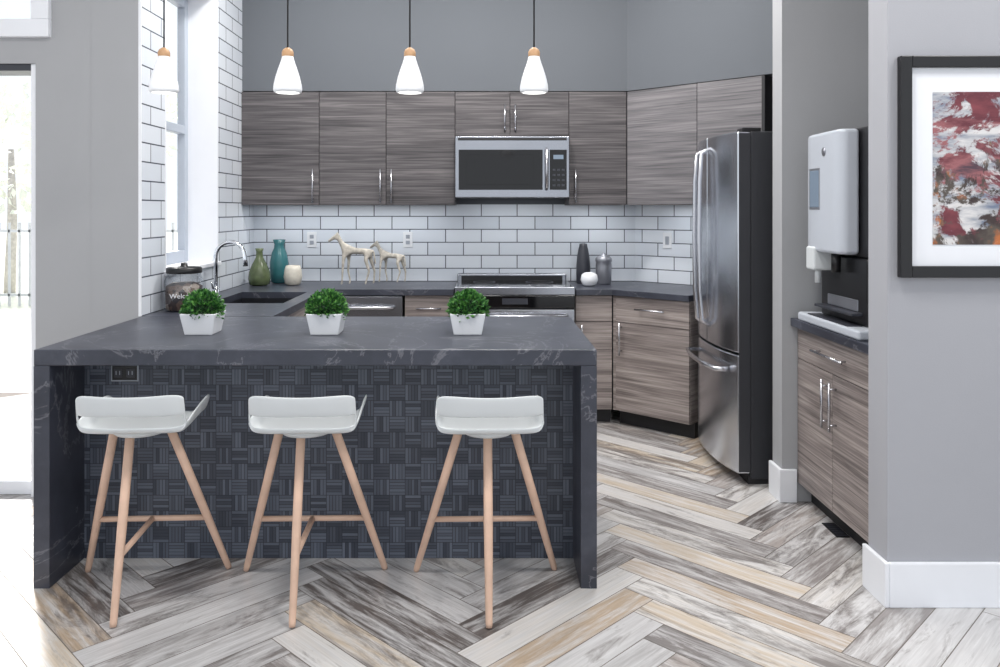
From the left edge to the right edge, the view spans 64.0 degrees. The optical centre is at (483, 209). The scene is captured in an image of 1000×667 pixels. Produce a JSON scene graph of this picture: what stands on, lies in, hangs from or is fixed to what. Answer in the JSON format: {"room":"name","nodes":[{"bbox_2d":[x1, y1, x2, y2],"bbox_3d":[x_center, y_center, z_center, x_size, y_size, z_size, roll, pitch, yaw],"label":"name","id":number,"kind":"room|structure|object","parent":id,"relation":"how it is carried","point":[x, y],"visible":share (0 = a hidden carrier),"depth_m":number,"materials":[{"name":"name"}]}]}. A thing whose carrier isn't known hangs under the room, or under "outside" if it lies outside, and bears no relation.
{"room":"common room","nodes":[
{"label":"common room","id":0,"kind":"room"},
{"bbox_2d":[0,38,35,63],"bbox_3d":[-3.335,-0.822,4.150,2.130,0.160,0.200,0,0,0],"label":"wall","id":1,"kind":"structure","parent":0,"point":[12,50],"depth_m":4.05,"materials":[{"name":"beige paint"}]},
{"bbox_2d":[0,64,30,75],"bbox_3d":[-3.335,-0.725,4.140,2.070,0.035,0.160,0,0,0],"label":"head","id":2,"kind":"object","parent":1,"relation":"attached to","point":[5,69],"visible":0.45,"depth_m":4.06},
{"bbox_2d":[0,0,50,37],"bbox_3d":[-3.295,-1.377,4.070,2.210,1.010,0.100,0,0,0],"label":"window frame","id":3,"kind":"structure","parent":1,"relation":"attached to","point":[9,28],"depth_m":4.02,"materials":[{"name":"white"}]},
{"bbox_2d":[31,64,35,496],"bbox_3d":[-2.285,0.358,4.140,0.030,2.200,0.160,0,0,0],"label":"door frame","id":4,"kind":"structure","parent":1,"relation":"attached to","point":[33,66],"depth_m":4.06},
{"bbox_2d":[36,0,90,348],"bbox_3d":[-2.127,-0.292,4.150,0.285,3.500,0.200,0,0,0],"label":"wall","id":5,"kind":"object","parent":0,"point":[63,60],"visible":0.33,"depth_m":4.05,"materials":[{"name":"beige paint"}]},
{"bbox_2d":[91,0,139,331],"bbox_3d":[-1.864,-0.292,4.048,0.242,3.500,0.005,0,0,0],"label":"wall","id":6,"kind":"structure","parent":0,"point":[114,23],"depth_m":4.04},
{"bbox_2d":[0,393,999,666],"bbox_3d":[-0.996,1.458,2.091,10.857,0.001,9.227,0,0,0],"label":"floor","id":7,"kind":"structure","parent":0,"point":[27,633],"depth_m":2.96,"materials":[{"name":"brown wood"}]},
{"bbox_2d":[0,477,30,493],"bbox_3d":[-3.335,1.423,4.130,2.070,0.070,0.060,0,0,0],"label":"rail","id":8,"kind":"object","parent":7,"relation":"on","point":[8,485],"visible":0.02,"depth_m":4.10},
{"bbox_2d":[75,394,231,627],"bbox_3d":[-1.306,1.058,3.015,0.581,0.801,0.471,0,0,-3],"label":"bar stool","id":9,"kind":"object","parent":7,"relation":"on","point":[129,419],"visible":1,"depth_m":2.92,"materials":[{"name":"white plastic"}]},
{"bbox_2d":[287,307,306,316],"bbox_3d":[-1.381,1.019,4.730,0.658,0.878,1.360,0,0,0],"label":"base cabinet","id":10,"kind":"object","parent":7,"relation":"on","point":[300,313],"visible":0.02,"depth_m":4.73,"materials":[{"name":"laminate"}]},
{"bbox_2d":[34,317,596,587],"bbox_3d":[-0.650,0.998,3.562,2.170,0.920,0.963,0,0,0],"label":"kitchen island","id":11,"kind":"object","parent":7,"relation":"on","point":[397,451],"visible":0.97,"depth_m":3.35,"materials":[{"name":"grey stone"}]},
{"bbox_2d":[111,366,138,380],"bbox_3d":[-1.502,0.681,3.344,0.116,0.072,0.012,0,0,0],"label":"power outlet","id":12,"kind":"object","parent":11,"relation":"attached to","point":[118,373],"visible":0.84,"depth_m":3.34,"materials":[{"name":"black plastic"}]},
{"bbox_2d":[114,369,121,376],"bbox_3d":[-1.528,0.681,3.341,0.036,0.036,0.004,0,0,0],"label":"socket","id":13,"kind":"object","parent":12,"relation":"attached to","point":[117,372],"depth_m":3.34,"materials":[{"name":"black plastic"}]},
{"bbox_2d":[126,369,134,376],"bbox_3d":[-1.476,0.681,3.341,0.036,0.036,0.004,0,0,0],"label":"socket","id":14,"kind":"object","parent":12,"relation":"attached to","point":[129,372],"depth_m":3.34,"materials":[{"name":"black plastic"}]},
{"bbox_2d":[34,317,596,365],"bbox_3d":[-0.650,0.569,3.562,2.170,0.062,0.963,0,0,0],"label":"island countertop","id":15,"kind":"structure","parent":11,"relation":"on","point":[140,341],"depth_m":3.18,"materials":[{"name":"grey stone"}]},
{"bbox_2d":[179,288,225,334],"bbox_3d":[-1.232,0.438,3.501,0.200,0.199,0.198,0,0,0],"label":"boxwood","id":16,"kind":"object","parent":15,"relation":"on","point":[204,312],"visible":1,"depth_m":3.44,"materials":[{"name":"green plant"}]},
{"bbox_2d":[179,310,225,334],"bbox_3d":[-1.229,0.492,3.500,0.152,0.092,0.152,0,0,0],"label":"pot","id":17,"kind":"object","parent":15,"relation":"on","point":[194,322],"depth_m":3.43,"materials":[{"name":"white ceramic"}]},
{"bbox_2d":[306,313,345,334],"bbox_3d":[-0.687,0.492,3.500,0.152,0.092,0.152,0,0,0],"label":"pot","id":18,"kind":"object","parent":15,"relation":"on","point":[318,323],"depth_m":3.43,"materials":[{"name":"white ceramic"}]},
{"bbox_2d":[304,288,349,334],"bbox_3d":[-0.688,0.437,3.499,0.203,0.201,0.202,0,0,0],"label":"boxwood","id":19,"kind":"object","parent":15,"relation":"on","point":[326,310],"visible":1,"depth_m":3.44,"materials":[{"name":"green plant"}]},
{"bbox_2d":[450,313,484,334],"bbox_3d":[-0.070,0.492,3.500,0.152,0.092,0.152,0,0,0],"label":"pot","id":20,"kind":"object","parent":15,"relation":"on","point":[462,323],"depth_m":3.43,"materials":[{"name":"white ceramic"}]},
{"bbox_2d":[446,288,490,334],"bbox_3d":[-0.070,0.438,3.502,0.202,0.200,0.197,0,0,0],"label":"boxwood","id":21,"kind":"object","parent":15,"relation":"on","point":[467,310],"visible":1,"depth_m":3.44,"materials":[{"name":"green plant"}]},
{"bbox_2d":[243,394,387,627],"bbox_3d":[-0.675,1.058,3.015,0.581,0.801,0.471,0,0,-1],"label":"bar stool","id":22,"kind":"object","parent":7,"relation":"on","point":[300,419],"visible":1,"depth_m":2.92,"materials":[{"name":"white plastic"}]},
{"bbox_2d":[342,295,404,316],"bbox_3d":[-0.833,1.022,5.679,0.565,0.872,0.641,0,0,0],"label":"dishwasher","id":23,"kind":"object","parent":7,"relation":"on","point":[359,305],"visible":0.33,"depth_m":5.42,"materials":[{"name":"silver metal"}]},
{"bbox_2d":[405,293,454,316],"bbox_3d":[-0.372,1.019,5.711,0.335,0.878,0.618,0,0,0],"label":"base cabinet","id":24,"kind":"object","parent":7,"relation":"on","point":[415,305],"visible":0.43,"depth_m":5.44,"materials":[{"name":"laminate"}]},
{"bbox_2d":[413,395,556,627],"bbox_3d":[0.012,1.058,3.010,0.581,0.801,0.471,0,0,-1],"label":"bar stool","id":25,"kind":"object","parent":7,"relation":"on","point":[487,419],"visible":1,"depth_m":2.90,"materials":[{"name":"white plastic"}]},
{"bbox_2d":[455,273,574,321],"bbox_3d":[0.208,0.966,5.673,0.812,0.985,0.724,0,0,0],"label":"range","id":26,"kind":"object","parent":7,"relation":"on","point":[508,294],"visible":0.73,"depth_m":5.38,"materials":[{"name":"silver metal"}]},
{"bbox_2d":[455,280,574,294],"bbox_3d":[0.208,0.545,5.670,0.812,0.055,0.580,0,0,0],"label":"cooktop","id":27,"kind":"object","parent":26,"relation":"in","point":[486,287],"depth_m":5.38,"materials":[{"name":"silver glass"}]},
{"bbox_2d":[486,309,574,321],"bbox_3d":[0.208,0.938,5.360,0.804,0.540,0.099,0,0,0],"label":"oven","id":28,"kind":"object","parent":26,"relation":"in","point":[570,313],"depth_m":5.37,"materials":[{"name":"silver metal"}]},
{"bbox_2d":[574,295,611,421],"bbox_3d":[0.747,1.019,5.711,0.250,0.878,0.618,0,0,0],"label":"base cabinet","id":29,"kind":"object","parent":7,"relation":"on","point":[593,313],"visible":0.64,"depth_m":5.44,"materials":[{"name":"laminate"}]},
{"bbox_2d":[613,295,698,438],"bbox_3d":[1.265,1.019,5.435,0.577,0.878,0.598,0,0,43],"label":"base cabinet","id":30,"kind":"object","parent":7,"relation":"on","point":[655,379],"visible":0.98,"depth_m":5.21,"materials":[{"name":"laminate"}]},
{"bbox_2d":[141,281,697,316],"bbox_3d":[-0.011,0.558,5.043,3.449,0.040,1.995,0,0,0],"label":"countertop","id":31,"kind":"structure","parent":30,"relation":"on","point":[300,293],"depth_m":5.41,"materials":[{"name":"grey stone"}]},
{"bbox_2d":[165,262,202,310],"bbox_3d":[-1.610,0.410,4.295,0.200,0.256,0.211,0,0,-20],"label":"candy jar","id":32,"kind":"object","parent":31,"relation":"on","point":[175,292],"visible":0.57,"depth_m":4.22,"materials":[{"name":"clear glass"}]},
{"bbox_2d":[210,240,247,295],"bbox_3d":[-1.574,0.362,4.919,0.228,0.352,0.118,0,0,0],"label":"kitchen faucet","id":33,"kind":"object","parent":31,"relation":"on","point":[245,260],"visible":0.81,"depth_m":4.94,"materials":[{"name":"silver metal"}]},
{"bbox_2d":[248,248,270,285],"bbox_3d":[-1.600,0.406,5.700,0.156,0.265,0.156,0,0,0],"label":"bottle vase","id":34,"kind":"object","parent":31,"relation":"on","point":[259,272],"visible":1,"depth_m":5.65,"materials":[{"name":"ceramic"}]},
{"bbox_2d":[230,298,292,302],"bbox_3d":[-1.375,0.688,4.935,0.450,0.220,0.650,0,0,0],"label":"sink","id":35,"kind":"object","parent":31,"relation":"in","point":[242,300],"visible":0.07,"depth_m":5.25,"materials":[{"name":"black"}]},
{"bbox_2d":[270,239,288,282],"bbox_3d":[-1.510,0.378,5.900,0.136,0.320,0.136,0,0,0],"label":"vase","id":36,"kind":"object","parent":31,"relation":"on","point":[278,261],"visible":0.92,"depth_m":5.85,"materials":[{"name":"ceramic"}]},
{"bbox_2d":[284,265,301,285],"bbox_3d":[-1.370,0.468,5.740,0.132,0.140,0.132,0,0,0],"label":"cup","id":37,"kind":"object","parent":31,"relation":"on","point":[292,273],"visible":1,"depth_m":5.69,"materials":[{"name":"ceramic"}]},
{"bbox_2d":[328,232,375,284],"bbox_3d":[-0.946,0.346,5.737,0.340,0.371,0.074,0,0,-6],"label":"horse figurine","id":38,"kind":"object","parent":31,"relation":"on","point":[347,250],"visible":1,"depth_m":5.72,"materials":[{"name":"beige ceramic"}]},
{"bbox_2d":[370,241,405,281],"bbox_3d":[-0.713,0.380,5.932,0.279,0.304,0.060,0,0,10],"label":"horse figurine","id":39,"kind":"object","parent":31,"relation":"on","point":[384,255],"visible":1,"depth_m":5.92,"materials":[{"name":"beige ceramic"}]},
{"bbox_2d":[576,243,589,283],"bbox_3d":[0.727,0.391,5.860,0.104,0.295,0.104,0,0,0],"label":"vase","id":40,"kind":"object","parent":31,"relation":"on","point":[583,259],"visible":0.84,"depth_m":5.82,"materials":[{"name":"black ceramic"}]},
{"bbox_2d":[580,272,597,285],"bbox_3d":[0.745,0.490,5.660,0.124,0.095,0.124,0,0,0],"label":"vase","id":41,"kind":"object","parent":31,"relation":"on","point":[587,278],"visible":1,"depth_m":5.62,"materials":[{"name":"ceramic"}]},
{"bbox_2d":[595,253,611,284],"bbox_3d":[0.870,0.425,5.820,0.120,0.225,0.120,0,0,0],"label":"canister","id":42,"kind":"object","parent":31,"relation":"on","point":[603,262],"visible":0.97,"depth_m":5.77,"materials":[{"name":"silver metal"}]},
{"bbox_2d":[686,128,772,483],"bbox_3d":[1.668,0.509,4.627,0.914,1.897,0.787,0,0,0],"label":"refrigerator","id":43,"kind":"object","parent":7,"relation":"on","point":[732,201],"visible":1,"depth_m":4.26,"materials":[{"name":"metal"}]},
{"bbox_2d":[686,334,749,473],"bbox_3d":[1.310,1.084,4.628,0.199,0.628,0.785,0,0,0],"label":"freezer","id":44,"kind":"object","parent":43,"relation":"in","point":[723,372],"depth_m":4.36,"materials":[{"name":"silver metal"}]},
{"bbox_2d":[798,329,867,546],"bbox_3d":[1.876,1.019,3.545,0.698,0.878,0.900,0,0,0],"label":"base cabinet","id":45,"kind":"object","parent":7,"relation":"on","point":[832,376],"visible":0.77,"depth_m":3.57,"materials":[{"name":"laminate"}]},
{"bbox_2d":[791,318,867,354],"bbox_3d":[1.887,0.558,3.545,0.715,0.040,0.900,0,0,0],"label":"countertop","id":46,"kind":"structure","parent":45,"relation":"on","point":[861,346],"depth_m":3.52,"materials":[{"name":"grey stone"}]},
{"bbox_2d":[798,126,867,340],"bbox_3d":[1.750,0.090,3.600,0.470,0.895,0.640,0,0,0],"label":"beverage dispenser","id":47,"kind":"object","parent":46,"relation":"on","point":[837,246],"visible":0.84,"depth_m":3.50,"materials":[{"name":"grey plastic"}]},
{"bbox_2d":[798,312,867,340],"bbox_3d":[1.760,0.517,3.600,0.450,0.042,0.640,0,0,0],"label":"drip tray","id":48,"kind":"object","parent":47,"relation":"on","point":[849,327],"depth_m":3.53,"materials":[{"name":"grey plastic"}]},
{"bbox_2d":[808,129,858,254],"bbox_3d":[1.572,-0.080,3.625,0.094,0.545,0.370,0,0,0],"label":"hood","id":49,"kind":"object","parent":47,"relation":"attached to","point":[833,156],"depth_m":3.50,"materials":[{"name":"grey plastic"}]},
{"bbox_2d":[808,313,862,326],"bbox_3d":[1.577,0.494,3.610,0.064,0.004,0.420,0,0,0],"label":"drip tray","id":50,"kind":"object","parent":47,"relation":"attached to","point":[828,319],"depth_m":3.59,"materials":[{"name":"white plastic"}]},
{"bbox_2d":[815,303,862,315],"bbox_3d":[1.587,0.447,3.590,0.055,0.013,0.380,0,0,0],"label":"drip tray","id":51,"kind":"object","parent":47,"relation":"attached to","point":[842,309],"depth_m":3.56,"materials":[{"name":"black plastic"}]},
{"bbox_2d":[822,523,849,537],"bbox_3d":[1.600,1.456,3.640,0.060,0.005,0.160,0,0,0],"label":"floor vent register","id":52,"kind":"object","parent":7,"relation":"in","point":[833,528],"visible":1,"depth_m":3.63,"materials":[{"name":"black plastic"}]},
{"bbox_2d":[242,0,772,96],"bbox_3d":[0.369,-1.448,5.697,4.232,1.188,1.088,0,0,16],"label":"wall","id":53,"kind":"structure","parent":0,"point":[626,46],"depth_m":5.74,"materials":[{"name":"grey paint"}]},
{"bbox_2d":[138,0,141,315],"bbox_3d":[-1.740,-0.752,4.047,0.014,2.580,0.008,0,0,0],"label":"bead","id":54,"kind":"object","parent":53,"relation":"attached to","point":[139,1],"visible":1,"depth_m":4.04},
{"bbox_2d":[142,0,164,315],"bbox_3d":[-1.739,-0.752,4.200,0.008,2.580,0.300,0,0,0],"label":"tile","id":55,"kind":"structure","parent":53,"relation":"attached to","point":[153,105],"depth_m":4.19,"materials":[{"name":"white tile"}]},
{"bbox_2d":[165,0,165,270],"bbox_3d":[-1.859,-0.542,4.357,0.252,1.760,0.015,0,0,0],"label":"reveal","id":56,"kind":"object","parent":53,"relation":"attached to","point":[165,0],"visible":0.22,"depth_m":4.35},
{"bbox_2d":[167,0,187,261],"bbox_3d":[-1.859,-0.544,4.785,0.252,1.755,0.840,0,0,0],"label":"window","id":57,"kind":"structure","parent":53,"relation":"in","point":[178,3],"depth_m":5.15,"materials":[{"name":"grey plastic"}]},
{"bbox_2d":[165,266,213,291],"bbox_3d":[-1.739,0.448,4.785,0.008,0.180,0.870,0,0,0],"label":"tile","id":58,"kind":"structure","parent":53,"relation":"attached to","point":[204,278],"depth_m":4.88,"materials":[{"name":"white tile"}]},
{"bbox_2d":[164,261,220,275],"bbox_3d":[-1.850,0.345,4.785,0.270,0.025,0.890,0,0,0],"label":"sill","id":59,"kind":"structure","parent":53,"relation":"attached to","point":[204,264],"depth_m":4.98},
{"bbox_2d":[166,250,184,264],"bbox_3d":[-1.950,0.295,4.785,0.050,0.075,0.730,0,0,0],"label":"rail","id":60,"kind":"object","parent":59,"relation":"on","point":[177,256],"visible":0.44,"depth_m":4.99,"materials":[{"name":"grey plastic"}]},
{"bbox_3d":[-1.950,-0.537,4.393,0.050,1.740,0.055,0,0,0],"label":"stile","id":61,"kind":"object","parent":59,"relation":"on","visible":0},
{"bbox_2d":[166,121,184,133],"bbox_3d":[-1.950,-0.514,4.785,0.050,0.055,0.730,0,0,0],"label":"rail","id":62,"kind":"object","parent":61,"relation":"attached to","point":[171,127],"visible":0.44,"depth_m":4.99,"materials":[{"name":"grey plastic"}]},
{"bbox_2d":[188,0,217,260],"bbox_3d":[-1.859,-0.542,5.213,0.252,1.760,0.015,0,0,0],"label":"reveal","id":63,"kind":"object","parent":53,"relation":"attached to","point":[202,14],"visible":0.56,"depth_m":5.21,"materials":[{"name":"white paint"}]},
{"bbox_2d":[218,0,253,291],"bbox_3d":[-1.739,-0.752,5.635,0.008,2.580,0.830,0,0,0],"label":"tile","id":64,"kind":"structure","parent":53,"relation":"attached to","point":[235,219],"depth_m":5.47,"materials":[{"name":"white tile"}]},
{"bbox_2d":[242,92,455,204],"bbox_3d":[-0.971,-0.442,5.859,1.526,0.811,0.353,0,0,0],"label":"upper cabinet","id":65,"kind":"object","parent":53,"relation":"attached to","point":[304,148],"visible":0.98,"depth_m":5.72,"materials":[{"name":"laminate"}]},
{"bbox_2d":[254,204,634,280],"bbox_3d":[-0.295,0.248,6.046,2.880,0.580,0.008,0,0,0],"label":"tile","id":66,"kind":"structure","parent":53,"relation":"attached to","point":[448,240],"depth_m":6.04,"materials":[{"name":"white tile"}]},
{"bbox_2d":[307,232,316,246],"bbox_3d":[-1.300,0.223,6.037,0.072,0.116,0.009,0,0,0],"label":"wall outlet","id":67,"kind":"object","parent":66,"relation":"attached to","point":[311,236],"visible":1,"depth_m":6.04,"materials":[{"name":"white plastic"}]},
{"bbox_2d":[403,232,412,246],"bbox_3d":[-0.575,0.223,6.037,0.072,0.116,0.009,0,0,0],"label":"wall outlet","id":68,"kind":"object","parent":66,"relation":"attached to","point":[407,236],"visible":1,"depth_m":6.04,"materials":[{"name":"white plastic"}]},
{"bbox_2d":[455,92,568,135],"bbox_3d":[0.200,-0.687,5.859,0.812,0.320,0.353,0,0,0],"label":"upper cabinet","id":69,"kind":"object","parent":53,"relation":"attached to","point":[476,113],"visible":0.82,"depth_m":5.72,"materials":[{"name":"laminate"}]},
{"bbox_2d":[455,136,568,197],"bbox_3d":[0.199,-0.303,5.803,0.804,0.432,0.455,0,0,0],"label":"microwave","id":70,"kind":"object","parent":69,"relation":"attached to","point":[485,166],"visible":1,"depth_m":5.62,"materials":[{"name":"silver metal"}]},
{"bbox_2d":[553,155,562,158],"bbox_3d":[0.522,-0.372,5.615,0.070,0.030,0.003,0,0,0],"label":"clock","id":71,"kind":"object","parent":70,"relation":"on","point":[554,156],"depth_m":5.61,"materials":[{"name":"blue"}]},
{"bbox_2d":[565,92,625,204],"bbox_3d":[0.814,-0.442,5.859,0.411,0.811,0.353,0,0,0],"label":"upper cabinet","id":72,"kind":"object","parent":53,"relation":"attached to","point":[597,120],"visible":0.98,"depth_m":5.72,"materials":[{"name":"laminate"}]},
{"bbox_2d":[627,75,772,204],"bbox_3d":[1.499,-0.442,5.482,1.019,0.811,0.320,0,0,43],"label":"upper cabinet","id":73,"kind":"object","parent":53,"relation":"attached to","point":[666,126],"visible":0.58,"depth_m":5.43,"materials":[{"name":"laminate"}]},
{"bbox_2d":[456,97,626,402],"bbox_3d":[-0.412,-0.292,6.175,3.145,3.500,0.250,0,0,0],"label":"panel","id":74,"kind":"object","parent":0,"point":[458,200],"visible":0.02,"depth_m":6.05,"materials":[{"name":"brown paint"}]},
{"bbox_2d":[635,205,692,285],"bbox_3d":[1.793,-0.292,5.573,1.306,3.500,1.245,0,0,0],"label":"backsplash","id":75,"kind":"structure","parent":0,"point":[654,263],"depth_m":5.88,"materials":[{"name":"white tile"}]},
{"bbox_2d":[663,232,671,248],"bbox_3d":[1.340,0.223,5.849,0.072,0.116,0.011,0,0,43],"label":"wall outlet","id":76,"kind":"object","parent":75,"relation":"attached to","point":[667,237],"depth_m":5.84,"materials":[{"name":"white plastic"}]},
{"bbox_2d":[773,0,867,501],"bbox_3d":[1.970,-0.292,4.065,0.960,3.500,0.130,0,0,0],"label":"wall","id":77,"kind":"structure","parent":0,"point":[820,47],"depth_m":4.00,"materials":[{"name":"beige paint"}]},
{"bbox_2d":[769,460,780,500],"bbox_3d":[1.481,1.375,4.070,0.018,0.165,0.140,0,0,0],"label":"baseboard","id":78,"kind":"object","parent":77,"relation":"attached to","point":[774,468],"visible":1,"depth_m":4.06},
{"bbox_2d":[779,469,796,502],"bbox_3d":[1.516,1.375,3.991,0.088,0.165,0.017,0,0,0],"label":"baseboard","id":79,"kind":"object","parent":77,"relation":"attached to","point":[787,477],"visible":1,"depth_m":3.98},
{"bbox_2d":[868,0,999,561],"bbox_3d":[3.243,-0.292,3.002,3.515,3.500,0.175,0,0,0],"label":"wall","id":80,"kind":"structure","parent":0,"point":[934,343],"depth_m":2.94,"materials":[{"name":"beige paint"}]},
{"bbox_2d":[862,543,888,607],"bbox_3d":[1.476,1.375,3.018,0.017,0.165,0.179,0,0,0],"label":"baseboard","id":81,"kind":"structure","parent":80,"relation":"attached to","point":[875,569],"depth_m":3.00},
{"bbox_2d":[888,562,999,607],"bbox_3d":[3.243,1.375,2.937,3.515,0.165,0.017,0,0,0],"label":"baseboard","id":82,"kind":"object","parent":80,"relation":"attached to","point":[911,584],"visible":1,"depth_m":2.93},
{"bbox_2d":[933,92,999,244],"bbox_3d":[1.910,-0.153,2.933,0.530,0.560,0.003,0,0,0],"label":"print","id":83,"kind":"object","parent":80,"relation":"attached to","point":[966,125],"depth_m":2.93},
{"bbox_3d":[-0.700,-2.092,2.900,11.400,0.100,6.800,0,0,0],"label":"ceiling","id":84,"kind":"structure","parent":0,"visible":0},
{"bbox_2d":[149,0,178,94],"bbox_3d":[-1.420,-1.280,3.550,0.126,1.520,0.126,0,0,0],"label":"pendant lamp","id":85,"kind":"object","parent":84,"relation":"hanging from","point":[163,80],"visible":1,"depth_m":3.52,"materials":[{"name":"white ceramic"}]},
{"bbox_2d":[273,0,301,94],"bbox_3d":[-0.871,-1.280,3.550,0.126,1.520,0.126,0,0,0],"label":"pendant lamp","id":86,"kind":"object","parent":84,"relation":"hanging from","point":[287,80],"visible":1,"depth_m":3.52,"materials":[{"name":"white ceramic"}]},
{"bbox_2d":[396,0,423,94],"bbox_3d":[-0.329,-1.280,3.550,0.126,1.520,0.126,0,0,0],"label":"pendant lamp","id":87,"kind":"object","parent":84,"relation":"hanging from","point":[409,80],"visible":1,"depth_m":3.52,"materials":[{"name":"white ceramic"}]},
{"bbox_2d":[520,0,547,94],"bbox_3d":[0.222,-1.280,3.550,0.126,1.520,0.126,0,0,0],"label":"pendant lamp","id":88,"kind":"object","parent":84,"relation":"hanging from","point":[534,81],"visible":1,"depth_m":3.52,"materials":[{"name":"white ceramic"}]},
{"label":"outside","id":89,"kind":"structure","parent":0,"visible":0},
{"bbox_2d":[0,232,176,308],"bbox_3d":[-15.000,1.538,36.000,90.000,0.080,48.000,0,0,0],"label":"lawn","id":90,"kind":"structure","parent":89,"point":[24,235],"depth_m":20.84,"materials":[{"name":"white"}]},
{"bbox_2d":[0,93,12,121],"bbox_3d":[-10.458,-0.817,15.064,2.743,4.636,2.811,0,0,0],"label":"tree","id":91,"kind":"object","parent":90,"relation":"on","point":[2,93],"visible":0.39,"depth_m":15.86,"materials":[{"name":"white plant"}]},
{"bbox_2d":[0,83,30,292],"bbox_3d":[-8.575,-0.435,14.500,2.834,3.873,2.762,0,0,0],"label":"tree","id":92,"kind":"object","parent":90,"relation":"on","point":[12,211],"visible":0.42,"depth_m":14.44,"materials":[{"name":"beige plant"}]},
{"bbox_2d":[0,223,176,305],"bbox_3d":[-9.200,0.848,12.515,9.600,1.300,0.030,0,0,0],"label":"picket fence","id":93,"kind":"object","parent":90,"relation":"on","point":[9,230],"visible":0.19,"depth_m":12.50,"materials":[{"name":"grey paint"}]},
{"bbox_2d":[166,94,176,156],"bbox_3d":[-7.993,-0.987,17.983,2.800,4.975,2.729,0,0,0],"label":"tree","id":94,"kind":"object","parent":90,"relation":"on","point":[168,135],"visible":0.05,"depth_m":18.14,"materials":[{"name":"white plant"}]},
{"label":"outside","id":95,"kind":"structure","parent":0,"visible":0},
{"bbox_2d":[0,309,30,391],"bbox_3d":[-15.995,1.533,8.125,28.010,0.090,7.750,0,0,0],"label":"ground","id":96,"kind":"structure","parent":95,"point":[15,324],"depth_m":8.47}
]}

